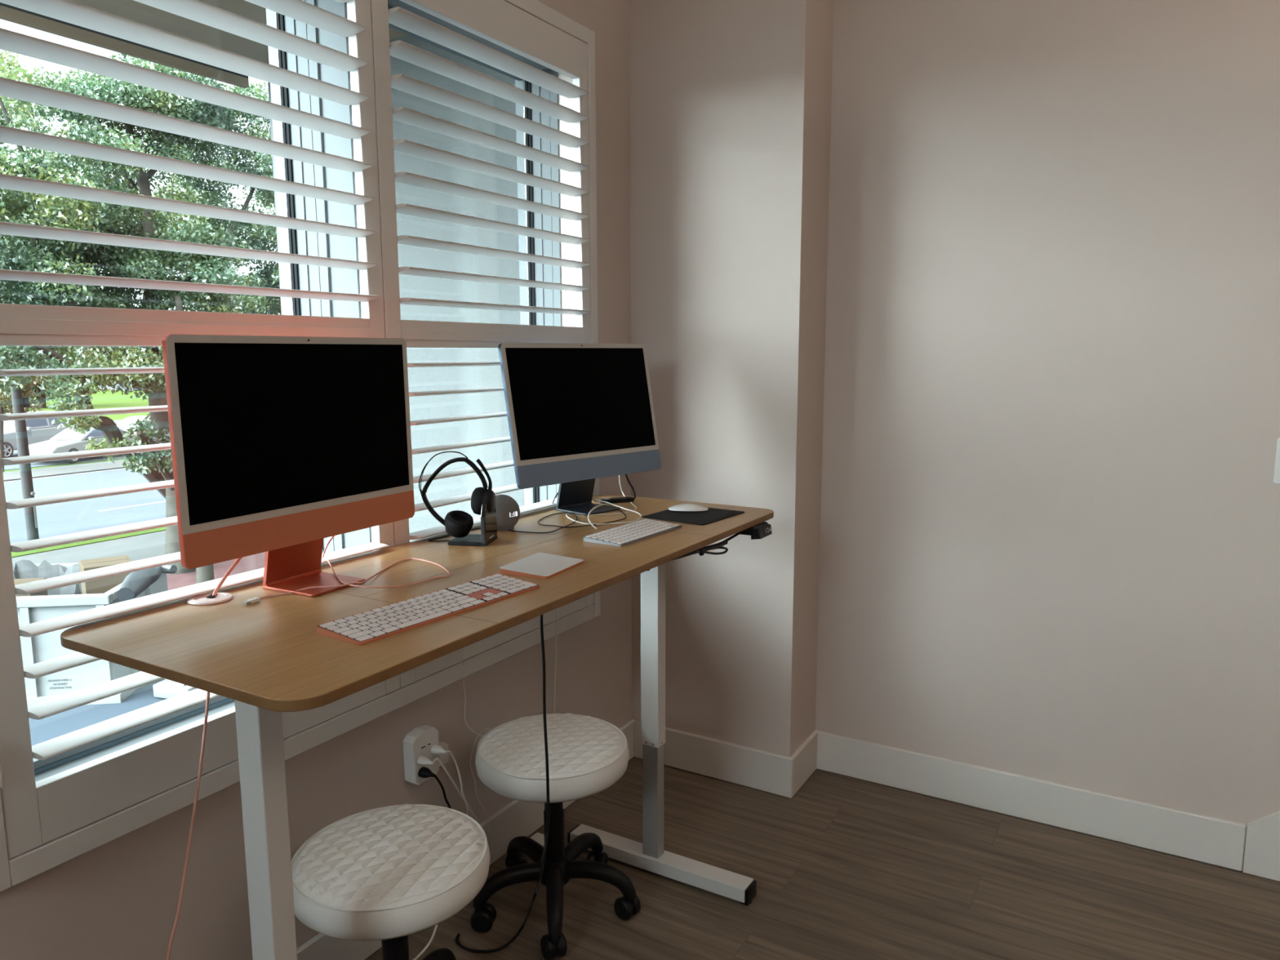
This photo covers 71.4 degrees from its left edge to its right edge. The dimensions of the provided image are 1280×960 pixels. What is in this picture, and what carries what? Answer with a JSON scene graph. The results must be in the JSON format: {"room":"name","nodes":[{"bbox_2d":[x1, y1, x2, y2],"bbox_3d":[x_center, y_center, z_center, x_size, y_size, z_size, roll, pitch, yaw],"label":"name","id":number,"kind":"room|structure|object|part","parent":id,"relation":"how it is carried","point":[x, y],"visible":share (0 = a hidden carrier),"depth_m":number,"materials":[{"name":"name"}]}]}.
{"room":"home office","nodes":[
{"label":"home office","id":0,"kind":"room"},
{"bbox_2d":[69,0,407,63],"bbox_3d":[-1.417,-1.709,2.728,1.780,0.205,1.700,5,9,30],"label":"ceiling","id":1,"kind":"structure","parent":0,"point":[131,10],"depth_m":3.27,"materials":[{"name":"paint"}]},
{"bbox_2d":[0,2,248,78],"bbox_3d":[-2.167,-1.664,3.188,0.027,0.010,1.710,5,9,30],"label":"trim","id":2,"kind":"structure","parent":1,"relation":"attached to","point":[1,3],"depth_m":3.42,"materials":[{"name":"black"}]},
{"bbox_2d":[0,0,631,959],"bbox_3d":[-1.291,-0.058,1.117,0.287,2.880,5.475,5,9,30],"label":"wall","id":3,"kind":"structure","parent":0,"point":[118,899],"depth_m":2.10,"materials":[{"name":"beige paint"}]},
{"bbox_2d":[32,0,344,782],"bbox_3d":[-0.985,-0.299,1.734,0.160,1.670,0.827,5,9,30],"label":"window","id":4,"kind":"structure","parent":3,"relation":"attached to","point":[294,276],"depth_m":2.01,"materials":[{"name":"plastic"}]},
{"bbox_2d":[0,0,399,858],"bbox_3d":[-0.798,-0.286,1.659,0.076,1.694,0.849,5,9,30],"label":"shutter panel","id":5,"kind":"object","parent":3,"relation":"attached to","point":[36,814],"visible":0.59,"depth_m":1.55,"materials":[{"name":"white paint"}]},
{"bbox_3d":[-0.801,-0.282,1.666,0.030,0.064,0.751,5,9,30],"label":"rail","id":6,"kind":"part","parent":5,"relation":"part of","materials":[{"name":"white paint"}]},
{"bbox_3d":[-0.800,0.502,1.779,0.026,0.099,0.751,5,9,30],"label":"rail","id":7,"kind":"part","parent":5,"relation":"part of","materials":[{"name":"white paint"}]},
{"bbox_2d":[402,724,439,785],"bbox_3d":[-0.549,0.689,2.240,0.037,0.134,0.092,5,9,30],"label":"outlet extender","id":8,"kind":"object","parent":3,"relation":"attached to","point":[419,741],"visible":0.92,"depth_m":2.21,"materials":[{"name":"white plastic"}]},
{"bbox_2d":[417,766,451,808],"bbox_3d":[-0.507,0.909,2.264,0.042,0.396,0.097,5,9,30],"label":"plug","id":9,"kind":"object","parent":8,"relation":"attached to","point":[424,772],"visible":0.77,"depth_m":2.21,"materials":[{"name":"black plastic"}]},
{"bbox_2d":[417,755,468,815],"bbox_3d":[-0.488,0.889,2.284,0.052,0.431,0.158,5,9,30],"label":"plug","id":10,"kind":"object","parent":8,"relation":"attached to","point":[422,760],"visible":0.62,"depth_m":2.20,"materials":[{"name":"white plastic"}]},
{"bbox_2d":[438,741,448,766],"bbox_3d":[-0.518,0.707,2.299,0.034,0.050,0.034,5,9,30],"label":"plug","id":11,"kind":"object","parent":8,"relation":"attached to","point":[444,757],"visible":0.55,"depth_m":2.29,"materials":[{"name":"white plastic"}]},
{"bbox_2d":[431,744,480,825],"bbox_3d":[-0.462,0.881,2.317,0.063,0.438,0.146,5,9,30],"label":"plug","id":12,"kind":"object","parent":8,"relation":"attached to","point":[436,748],"visible":0.8,"depth_m":2.26,"materials":[{"name":"white plastic"}]},
{"bbox_2d":[315,0,561,558],"bbox_3d":[-0.507,-0.402,2.449,0.248,1.670,0.903,5,9,30],"label":"window","id":13,"kind":"structure","parent":3,"relation":"attached to","point":[529,296],"depth_m":2.53,"materials":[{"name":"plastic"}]},
{"bbox_2d":[296,719,635,959],"bbox_3d":[-1.250,1.222,1.137,0.015,0.136,4.834,5,9,30],"label":"baseboard","id":14,"kind":"structure","parent":3,"relation":"attached to","point":[517,818],"depth_m":2.53,"materials":[{"name":"white paint"}]},
{"bbox_2d":[462,647,493,833],"bbox_3d":[-0.438,0.687,2.398,0.034,0.626,0.118,5,9,30],"label":"cable","id":15,"kind":"object","parent":3,"relation":"hanging from","point":[463,647],"visible":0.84,"depth_m":2.39,"materials":[{"name":"white plastic"}]},
{"bbox_2d":[370,0,593,688],"bbox_3d":[-0.366,-0.391,2.381,0.076,1.694,0.844,5,9,30],"label":"shutter panel","id":16,"kind":"object","parent":3,"relation":"attached to","point":[501,23],"visible":0.58,"depth_m":2.25,"materials":[{"name":"white paint"}]},
{"bbox_3d":[-0.377,-1.178,2.273,0.026,0.105,0.745,5,9,30],"label":"rail","id":17,"kind":"part","parent":16,"relation":"part of","materials":[{"name":"white paint"}]},
{"bbox_3d":[-0.372,-0.386,2.384,0.030,0.064,0.745,5,9,30],"label":"rail","id":18,"kind":"part","parent":16,"relation":"part of","materials":[{"name":"white paint"}]},
{"bbox_3d":[-0.371,0.398,2.498,0.026,0.099,0.745,5,9,30],"label":"rail","id":19,"kind":"part","parent":16,"relation":"part of","materials":[{"name":"white paint"}]},
{"bbox_2d":[389,35,524,542],"bbox_3d":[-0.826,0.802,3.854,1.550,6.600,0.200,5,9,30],"label":"building","id":20,"kind":"structure","parent":0,"point":[441,378],"depth_m":3.45,"materials":[{"name":"paint"}]},
{"bbox_2d":[267,82,284,315],"bbox_3d":[-1.515,0.748,4.248,0.042,6.600,0.215,5,9,30],"label":"trim","id":21,"kind":"structure","parent":20,"relation":"attached to","point":[268,83],"depth_m":3.88,"materials":[{"name":"grey"}]},
{"bbox_2d":[628,0,834,756],"bbox_3d":[0.337,-0.390,3.051,0.597,2.780,0.441,5,9,30],"label":"wall column","id":22,"kind":"structure","parent":0,"point":[730,100],"depth_m":2.83,"materials":[{"name":"beige paint"}]},
{"bbox_2d":[634,720,793,798],"bbox_3d":[0.239,0.946,3.036,0.596,0.136,0.015,5,9,30],"label":"baseboard","id":23,"kind":"structure","parent":22,"relation":"attached to","point":[751,767],"depth_m":3.00,"materials":[{"name":"white paint"}]},
{"bbox_2d":[790,731,817,795],"bbox_3d":[0.550,0.951,2.992,0.015,0.136,0.226,5,9,30],"label":"baseboard","id":24,"kind":"structure","parent":22,"relation":"attached to","point":[805,757],"depth_m":2.98,"materials":[{"name":"white paint"}]},
{"bbox_2d":[364,756,1279,959],"bbox_3d":[0.850,1.489,0.064,5.250,0.100,5.475,5,9,30],"label":"floor","id":25,"kind":"structure","parent":0,"point":[843,867],"depth_m":2.38,"materials":[{"name":"brown wood"}]},
{"bbox_2d":[291,804,490,959],"bbox_3d":[-0.482,0.952,1.816,0.423,0.476,0.420,1,8,11],"label":"stool","id":26,"kind":"object","parent":25,"relation":"on","point":[388,874],"visible":1,"depth_m":1.70,"materials":[{"name":"white leather"}]},
{"bbox_3d":[-0.496,0.731,1.772,0.374,0.024,0.374,3,9,18],"label":"seat","id":27,"kind":"part","parent":26,"relation":"part of","materials":[{"name":"white leather"}]},
{"bbox_3d":[-0.496,0.775,1.778,0.389,0.066,0.389,3,9,18],"label":"seat","id":28,"kind":"part","parent":26,"relation":"part of","materials":[{"name":"white leather"}]},
{"bbox_3d":[-0.457,1.075,1.937,0.044,0.086,0.191,3,9,18],"label":"arm","id":29,"kind":"part","parent":26,"relation":"part of","materials":[{"name":"black plastic"}]},
{"bbox_2d":[60,494,773,959],"bbox_3d":[-0.243,0.657,2.040,0.683,0.997,1.654,5,9,30],"label":"desk","id":30,"kind":"object","parent":25,"relation":"on","point":[268,655],"visible":0.93,"depth_m":1.54,"materials":[{"name":"brown wood"}]},
{"bbox_2d":[166,691,209,959],"bbox_3d":[-0.818,0.719,1.632,0.006,0.953,0.156,4,9,27],"label":"power cable","id":31,"kind":"object","parent":30,"relation":"hanging from","point":[207,693],"visible":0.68,"depth_m":1.62,"materials":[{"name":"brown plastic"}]},
{"bbox_2d":[212,557,242,596],"bbox_3d":[-0.731,0.107,1.693,0.031,0.197,0.181,8,11,43],"label":"power cable","id":32,"kind":"object","parent":30,"relation":"on","point":[237,560],"visible":0.49,"depth_m":1.66,"materials":[{"name":"orange plastic"}]},
{"bbox_3d":[-0.576,0.588,1.379,0.055,0.572,0.042,5,9,30],"label":"leg","id":33,"kind":"part","parent":30,"relation":"part of","materials":[{"name":"silver metal"}]},
{"bbox_2d":[161,333,414,596],"bbox_3d":[-0.634,-0.032,1.698,0.142,0.477,0.547,4,9,28],"label":"desktop computer","id":34,"kind":"object","parent":30,"relation":"on","point":[281,446],"visible":0.97,"depth_m":1.65,"materials":[{"name":"orange metal"}]},
{"bbox_3d":[-0.633,0.201,1.731,0.142,0.005,0.133,4,9,28],"label":"foot plate","id":35,"kind":"part","parent":34,"relation":"part of","materials":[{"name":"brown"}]},
{"bbox_2d":[242,535,449,604],"bbox_3d":[-0.588,0.161,1.781,0.389,0.072,0.269,-4,9,-25],"label":"charging cable","id":36,"kind":"object","parent":30,"relation":"on","point":[255,599],"visible":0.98,"depth_m":1.71,"materials":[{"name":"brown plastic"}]},
{"bbox_2d":[315,573,539,644],"bbox_3d":[-0.357,0.220,1.570,0.115,0.012,0.419,5,10,35],"label":"keyboard","id":37,"kind":"object","parent":30,"relation":"on","point":[366,627],"visible":1,"depth_m":1.53,"materials":[{"name":"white plastic"}]},
{"bbox_3d":[-0.286,0.209,1.639,0.036,0.003,0.061,5,10,35],"label":"blank panel","id":38,"kind":"part","parent":37,"relation":"part of","materials":[{"name":"red"}]},
{"bbox_2d":[448,502,497,546],"bbox_3d":[-0.397,0.098,2.113,0.092,0.099,0.092,1,8,8],"label":"stand","id":39,"kind":"object","parent":30,"relation":"on","point":[488,535],"visible":0.82,"depth_m":2.08,"materials":[{"name":"black plastic"}]},
{"bbox_2d":[418,451,496,537],"bbox_3d":[-0.429,0.034,2.091,0.179,0.204,0.068,-1,8,-8],"label":"headset","id":40,"kind":"object","parent":39,"relation":"on","point":[457,523],"visible":0.99,"depth_m":2.08,"materials":[{"name":"black plastic"}]},
{"bbox_3d":[-0.486,0.067,2.102,0.063,0.086,0.022,0,8,1],"label":"arm","id":41,"kind":"part","parent":40,"relation":"part of","materials":[{"name":"black plastic"}]},
{"bbox_2d":[444,525,470,537],"bbox_3d":[-0.432,0.116,2.108,0.057,0.037,0.059,5,9,30],"label":"ear cup","id":42,"kind":"object","parent":40,"relation":"on","point":[457,531],"depth_m":2.08,"materials":[{"name":"black plastic"}]},
{"bbox_2d":[444,510,473,533],"bbox_3d":[-0.427,0.099,2.099,0.066,0.050,0.068,5,9,30],"label":"cushion","id":43,"kind":"object","parent":40,"relation":"on","point":[456,522],"depth_m":2.08,"materials":[{"name":"black fabric"}]},
{"bbox_2d":[471,487,485,515],"bbox_3d":[-0.377,0.049,2.100,0.032,0.066,0.066,1,8,7],"label":"cushion","id":44,"kind":"object","parent":40,"relation":"on","point":[478,495],"depth_m":2.07,"materials":[{"name":"black fabric"}]},
{"bbox_2d":[482,488,496,512],"bbox_3d":[-0.354,0.050,2.097,0.019,0.057,0.057,1,8,7],"label":"ear cup","id":45,"kind":"object","parent":40,"relation":"on","point":[488,495],"depth_m":2.08,"materials":[{"name":"black plastic"}]},
{"bbox_2d":[455,614,550,952],"bbox_3d":[-0.281,0.685,2.026,0.156,0.940,0.408,-6,10,-38],"label":"cable","id":46,"kind":"object","parent":30,"relation":"hanging from","point":[459,944],"visible":0.94,"depth_m":1.85,"materials":[{"name":"black plastic"}]},
{"bbox_2d":[495,494,519,531],"bbox_3d":[-0.353,0.081,2.270,0.095,0.088,0.094,5,9,30],"label":"smart speaker","id":47,"kind":"object","parent":30,"relation":"on","point":[508,510],"visible":0.8,"depth_m":2.24},
{"bbox_2d":[427,509,626,542],"bbox_3d":[-0.249,0.117,2.310,0.204,0.005,0.617,7,11,41],"label":"cable","id":48,"kind":"object","parent":30,"relation":"on","point":[566,526],"visible":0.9,"depth_m":2.29,"materials":[{"name":"black plastic"}]},
{"bbox_2d":[499,552,583,578],"bbox_3d":[-0.204,0.178,1.864,0.115,0.011,0.160,4,9,25],"label":"trackpad","id":49,"kind":"object","parent":30,"relation":"on","point":[539,565],"visible":1,"depth_m":1.85,"materials":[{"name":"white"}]},
{"bbox_2d":[497,342,661,515],"bbox_3d":[-0.162,-0.146,2.503,0.136,0.471,0.547,7,11,43],"label":"desktop computer","id":50,"kind":"object","parent":30,"relation":"on","point":[578,415],"visible":0.99,"depth_m":2.46,"materials":[{"name":"blue metal"}]},
{"bbox_3d":[-0.150,0.083,2.547,0.136,0.005,0.133,7,11,43],"label":"foot plate","id":51,"kind":"part","parent":50,"relation":"part of","materials":[{"name":"grey"}]},
{"bbox_2d":[618,475,625,497],"bbox_3d":[-0.056,0.017,2.722,0.016,0.062,0.070,-1,8,-8],"label":"cable","id":52,"kind":"object","parent":50,"relation":"hanging from","point":[619,475],"visible":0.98,"depth_m":2.74,"materials":[{"name":"white plastic"}]},
{"bbox_2d":[587,502,612,529],"bbox_3d":[-0.116,0.096,2.424,0.051,0.013,0.329,1,8,6],"label":"cable","id":53,"kind":"object","parent":30,"relation":"on","point":[592,509],"visible":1,"depth_m":2.44,"materials":[{"name":"white plastic"}]},
{"bbox_2d":[565,499,641,524],"bbox_3d":[-0.095,0.089,2.436,0.221,0.022,0.240,5,9,30],"label":"cable","id":54,"kind":"object","parent":30,"relation":"on","point":[596,500],"visible":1,"depth_m":2.38,"materials":[{"name":"white plastic"}]},
{"bbox_2d":[590,502,636,515],"bbox_3d":[-0.049,0.084,2.545,0.075,0.002,0.240,4,9,27],"label":"cable","id":55,"kind":"object","parent":30,"relation":"on","point":[630,502],"visible":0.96,"depth_m":2.47,"materials":[{"name":"white plastic"}]},
{"bbox_2d":[599,496,634,503],"bbox_3d":[-0.070,0.060,2.676,0.104,0.013,0.028,-4,9,-25],"label":"hub","id":56,"kind":"object","parent":30,"relation":"on","point":[628,499],"visible":0.91,"depth_m":2.67,"materials":[{"name":"black plastic"}]},
{"bbox_2d":[625,474,635,499],"bbox_3d":[-0.023,0.018,2.727,0.038,0.081,0.061,5,9,30],"label":"cable","id":57,"kind":"object","parent":56,"relation":"attached to","point":[627,477],"visible":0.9,"depth_m":2.74,"materials":[{"name":"black plastic"}]},
{"bbox_2d":[583,518,681,546],"bbox_3d":[-0.014,0.128,2.208,0.115,0.012,0.279,5,10,33],"label":"keyboard","id":58,"kind":"object","parent":30,"relation":"on","point":[627,534],"visible":1,"depth_m":2.18,"materials":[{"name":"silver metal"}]},
{"bbox_3d":[0.036,0.440,2.403,0.055,0.572,0.042,5,9,30],"label":"leg","id":59,"kind":"part","parent":30,"relation":"part of","materials":[{"name":"silver metal"}]},
{"bbox_3d":[0.037,0.884,2.467,0.049,0.324,0.036,5,9,30],"label":"leg","id":60,"kind":"part","parent":30,"relation":"part of","materials":[{"name":"silver metal"}]},
{"bbox_2d":[641,507,744,524],"bbox_3d":[0.149,0.096,2.462,0.198,0.002,0.229,6,10,35],"label":"mat","id":61,"kind":"object","parent":30,"relation":"on","point":[711,515],"visible":0.79,"depth_m":2.43,"materials":[{"name":"black fabric"}]},
{"bbox_2d":[668,502,708,511],"bbox_3d":[0.137,0.076,2.515,0.113,0.020,0.057,0,8,5],"label":"computer mouse","id":62,"kind":"object","parent":61,"relation":"on","point":[687,507],"visible":1,"depth_m":2.49,"materials":[{"name":"white plastic"}]},
{"bbox_2d":[413,924,438,959],"bbox_3d":[-0.506,1.098,2.149,0.027,0.090,0.135,5,9,30],"label":"cable","id":63,"kind":"object","parent":25,"relation":"on","point":[436,926],"visible":0.61,"depth_m":2.13,"materials":[{"name":"white plastic"}]},
{"bbox_2d":[530,832,544,846],"bbox_3d":[-0.285,1.052,2.542,0.104,0.071,0.172,2,9,18],"label":"brick","id":64,"kind":"object","parent":25,"relation":"on","point":[539,837],"visible":0.08,"depth_m":2.58,"materials":[{"name":"white plastic"}]},
{"bbox_2d":[470,712,640,959],"bbox_3d":[-0.207,0.885,2.282,0.420,0.476,0.423,1,8,5],"label":"stool","id":65,"kind":"object","parent":25,"relation":"on","point":[588,754],"visible":0.94,"depth_m":2.23,"materials":[{"name":"white leather"}]},
{"bbox_3d":[-0.332,1.028,2.266,0.191,0.086,0.044,-4,9,-23],"label":"arm","id":66,"kind":"part","parent":65,"relation":"part of","materials":[{"name":"black plastic"}]},
{"bbox_3d":[-0.301,1.008,2.404,0.044,0.086,0.191,-7,11,-41],"label":"arm","id":67,"kind":"part","parent":65,"relation":"part of","materials":[{"name":"black plastic"}]},
{"bbox_3d":[-0.222,0.660,2.262,0.374,0.024,0.374,2,8,12],"label":"seat","id":68,"kind":"part","parent":65,"relation":"part of","materials":[{"name":"white leather"}]},
{"bbox_3d":[-0.222,0.705,2.268,0.389,0.066,0.389,2,8,12],"label":"seat","id":69,"kind":"part","parent":65,"relation":"part of","materials":[{"name":"white leather"}]},
{"bbox_3d":[-0.209,1.038,2.194,0.044,0.086,0.191,-1,8,-5],"label":"arm","id":70,"kind":"part","parent":65,"relation":"part of","materials":[{"name":"black plastic"}]},
{"bbox_3d":[-0.159,1.006,2.417,0.044,0.086,0.191,5,9,30],"label":"arm","id":71,"kind":"part","parent":65,"relation":"part of","materials":[{"name":"black plastic"}]},
{"bbox_3d":[-0.103,1.024,2.287,0.191,0.086,0.044,2,8,12],"label":"arm","id":72,"kind":"part","parent":65,"relation":"part of","materials":[{"name":"black plastic"}]},
{"bbox_2d":[814,0,1279,864],"bbox_3d":[2.551,-0.232,1.894,4.403,2.780,0.200,5,9,30],"label":"wall","id":73,"kind":"structure","parent":0,"point":[1050,539],"depth_m":2.57,"materials":[{"name":"beige paint"}]},
{"bbox_2d":[814,729,1246,871],"bbox_3d":[1.141,0.979,2.785,1.245,0.136,0.015,5,9,30],"label":"baseboard","id":74,"kind":"structure","parent":73,"relation":"attached to","point":[1211,840],"depth_m":2.72,"materials":[{"name":"white paint"}]},
{"bbox_2d":[1242,810,1279,880],"bbox_3d":[2.132,0.750,2.160,1.056,0.758,0.015,5,9,30],"label":"trim","id":75,"kind":"structure","parent":73,"relation":"attached to","point":[1261,858],"depth_m":2.44,"materials":[{"name":"white paint"}]},
{"bbox_2d":[1273,437,1279,484],"bbox_3d":[1.701,-0.047,2.306,0.090,0.122,0.009,5,9,30],"label":"light switch","id":76,"kind":"object","parent":73,"relation":"attached to","point":[1277,469],"visible":1,"depth_m":2.33,"materials":[{"name":"white plastic"}]},
{"label":"outside","id":77,"kind":"structure","parent":0,"visible":0},
{"bbox_2d":[0,4,248,88],"bbox_3d":[-2.167,-1.641,3.192,0.030,0.037,1.710,5,9,30],"label":"trim","id":78,"kind":"structure","parent":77,"point":[7,14],"depth_m":3.43,"materials":[{"name":"paint"}]},
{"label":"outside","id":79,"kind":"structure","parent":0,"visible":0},
{"bbox_2d":[77,419,123,424],"bbox_3d":[-38.126,-3.554,59.045,3.500,0.170,180.000,5,9,30],"label":"footpath","id":80,"kind":"structure","parent":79,"point":[116,421],"depth_m":61.99,"materials":[{"name":"concrete"}]},
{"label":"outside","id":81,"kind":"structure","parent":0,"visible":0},
{"bbox_2d":[0,385,150,471],"bbox_3d":[-71.491,-6.207,78.573,260.000,0.120,240.000,5,9,30],"label":"ground","id":82,"kind":"structure","parent":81,"point":[107,400],"depth_m":85.89,"materials":[{"name":"green plant"}]},
{"bbox_2d":[0,363,48,471],"bbox_3d":[-25.291,-2.931,35.789,3.228,5.147,4.412,5,9,30],"label":"tree","id":83,"kind":"object","parent":82,"relation":"on","point":[5,402],"visible":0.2,"depth_m":35.53,"materials":[{"name":"green plant"}]},
{"bbox_2d":[2,365,63,408],"bbox_3d":[-53.519,-10.837,78.909,8.176,9.358,8.194,5,9,30],"label":"tree","id":84,"kind":"object","parent":82,"relation":"on","point":[39,396],"visible":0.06,"depth_m":78.80,"materials":[{"name":"green plant"}]},
{"bbox_2d":[2,457,152,481],"bbox_3d":[-21.987,-0.633,38.102,2.600,0.200,160.000,5,9,30],"label":"sidewalk","id":85,"kind":"structure","parent":82,"relation":"on","point":[106,465],"depth_m":35.88,"materials":[{"name":"concrete"}]},
{"bbox_2d":[98,346,146,391],"bbox_3d":[-64.622,-15.736,124.728,9.600,5.600,19.200,5,9,30],"label":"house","id":86,"kind":"structure","parent":82,"relation":"on","point":[100,387],"depth_m":117.11,"materials":[{"name":"white"}]},
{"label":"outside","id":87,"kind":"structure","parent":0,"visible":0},
{"bbox_2d":[135,551,265,599],"bbox_3d":[3.587,0.753,27.910,17.900,0.170,31.700,5,9,30],"label":"mulch bed","id":88,"kind":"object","parent":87,"point":[255,562],"depth_m":19.22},
{"bbox_2d":[0,49,281,583],"bbox_3d":[-11.283,-4.070,19.526,7.588,11.943,14.857,5,10,34],"label":"oak tree","id":89,"kind":"object","parent":88,"relation":"on","point":[24,253],"visible":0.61,"depth_m":17.87,"materials":[{"name":"green plant"}]},
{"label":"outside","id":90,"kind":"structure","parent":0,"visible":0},
{"bbox_2d":[28,678,166,746],"bbox_3d":[-11.931,5.262,-3.249,12.600,0.150,38.300,5,9,30],"label":"asphalt","id":91,"kind":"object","parent":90,"point":[45,729],"depth_m":11.55,"materials":[{"name":"grey asphalt"}]},
{"bbox_2d":[16,560,177,706],"bbox_3d":[-8.914,2.014,12.441,5.030,1.827,2.606,-1,8,-7],"label":"dumpster","id":92,"kind":"object","parent":91,"relation":"on","point":[139,584],"visible":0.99,"depth_m":11.84,"materials":[{"name":"paint"}]},
{"bbox_2d":[13,577,48,596],"bbox_3d":[-9.001,1.732,12.943,0.500,0.503,0.500,-2,8,-9],"label":"cardboard box","id":93,"kind":"object","parent":92,"relation":"in","point":[17,581],"visible":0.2,"depth_m":13.00,"materials":[{"name":"beige cardboard"}]},
{"bbox_2d":[12,559,81,595],"bbox_3d":[-9.309,1.801,12.606,4.040,1.785,1.840,-1,8,-7],"label":"rubble heap","id":94,"kind":"object","parent":92,"relation":"in","point":[22,569],"visible":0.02,"depth_m":13.50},
{"bbox_2d":[79,555,132,594],"bbox_3d":[-7.849,1.570,13.135,0.620,0.763,0.600,-6,10,-37],"label":"cardboard box","id":95,"kind":"object","parent":92,"relation":"in","point":[103,585],"visible":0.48,"depth_m":12.89,"materials":[{"name":"beige cardboard"}]},
{"bbox_2d":[152,679,197,698],"bbox_3d":[-6.190,2.815,12.377,0.662,0.236,0.799,2,8,17],"label":"ramp","id":96,"kind":"object","parent":91,"relation":"on","point":[166,688],"visible":0.34,"depth_m":12.03,"materials":[{"name":"grey"}]},
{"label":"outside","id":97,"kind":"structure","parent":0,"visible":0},
{"bbox_2d":[4,439,156,470],"bbox_3d":[-27.756,-1.068,41.481,8.400,0.145,160.000,5,9,30],"label":"parking lot","id":98,"kind":"structure","parent":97,"point":[15,451],"depth_m":39.06,"materials":[{"name":"grey asphalt"}]},
{"bbox_2d":[3,410,73,457],"bbox_3d":[-28.959,-2.142,41.586,2.185,1.950,5.230,2,8,12],"label":"parked car","id":99,"kind":"object","parent":98,"relation":"on","point":[38,430],"visible":0.34,"depth_m":41.29,"materials":[{"name":"grey paint"}]},
{"bbox_2d":[28,426,138,462],"bbox_3d":[-24.946,-1.663,39.908,2.035,1.448,4.720,2,8,13],"label":"parked car","id":100,"kind":"object","parent":98,"relation":"on","point":[66,441],"visible":0.31,"depth_m":38.83,"materials":[{"name":"grey paint"}]},
{"bbox_2d":[116,415,155,439],"bbox_3d":[-26.012,-2.585,46.396,2.035,1.448,4.720,2,8,13],"label":"parked car","id":101,"kind":"object","parent":98,"relation":"on","point":[126,422],"visible":0.03,"depth_m":45.97,"materials":[{"name":"grey paint"}]},
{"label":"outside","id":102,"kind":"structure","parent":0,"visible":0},
{"bbox_2d":[4,467,165,543],"bbox_3d":[-15.336,-0.074,34.213,12.850,0.150,160.000,5,9,30],"label":"road","id":103,"kind":"structure","parent":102,"point":[56,519],"depth_m":27.57,"materials":[{"name":"grey asphalt"}]},
{"bbox_2d":[2,284,39,540],"bbox_3d":[-15.261,-3.155,21.642,0.269,9.504,0.489,5,9,30],"label":"post","id":104,"kind":"object","parent":103,"relation":"on","point":[19,402],"visible":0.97,"depth_m":21.99,"materials":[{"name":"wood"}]},
{"bbox_3d":[-15.109,0.745,22.209,0.040,0.920,0.100,5,9,30],"label":"tag plate","id":105,"kind":"part","parent":104,"relation":"part of","materials":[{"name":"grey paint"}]},
{"bbox_2d":[4,468,124,482],"bbox_3d":[-23.217,0.042,33.066,0.150,0.016,130.000,5,9,30],"label":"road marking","id":106,"kind":"structure","parent":103,"relation":"on","point":[119,468],"depth_m":34.73,"materials":[{"name":"grey paint"}]},
{"bbox_2d":[99,501,165,511],"bbox_3d":[-15.340,0.740,27.996,0.180,0.016,3.200,5,9,30],"label":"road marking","id":107,"kind":"structure","parent":103,"relation":"on","point":[160,501],"depth_m":27.41,"materials":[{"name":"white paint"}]},
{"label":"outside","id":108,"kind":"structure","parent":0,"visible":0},
{"bbox_2d":[12,530,165,564],"bbox_3d":[-12.521,1.788,21.068,2.800,0.160,100.000,5,9,30],"label":"sidewalk","id":109,"kind":"structure","parent":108,"point":[150,544],"depth_m":21.16,"materials":[{"name":"concrete"}]},
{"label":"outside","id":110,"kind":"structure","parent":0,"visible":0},
{"bbox_2d":[11,526,165,557],"bbox_3d":[-14.308,1.635,22.112,1.350,0.180,100.000,5,9,30],"label":"verge","id":111,"kind":"structure","parent":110,"point":[14,554],"depth_m":22.06,"materials":[{"name":"green plant"}]}
]}

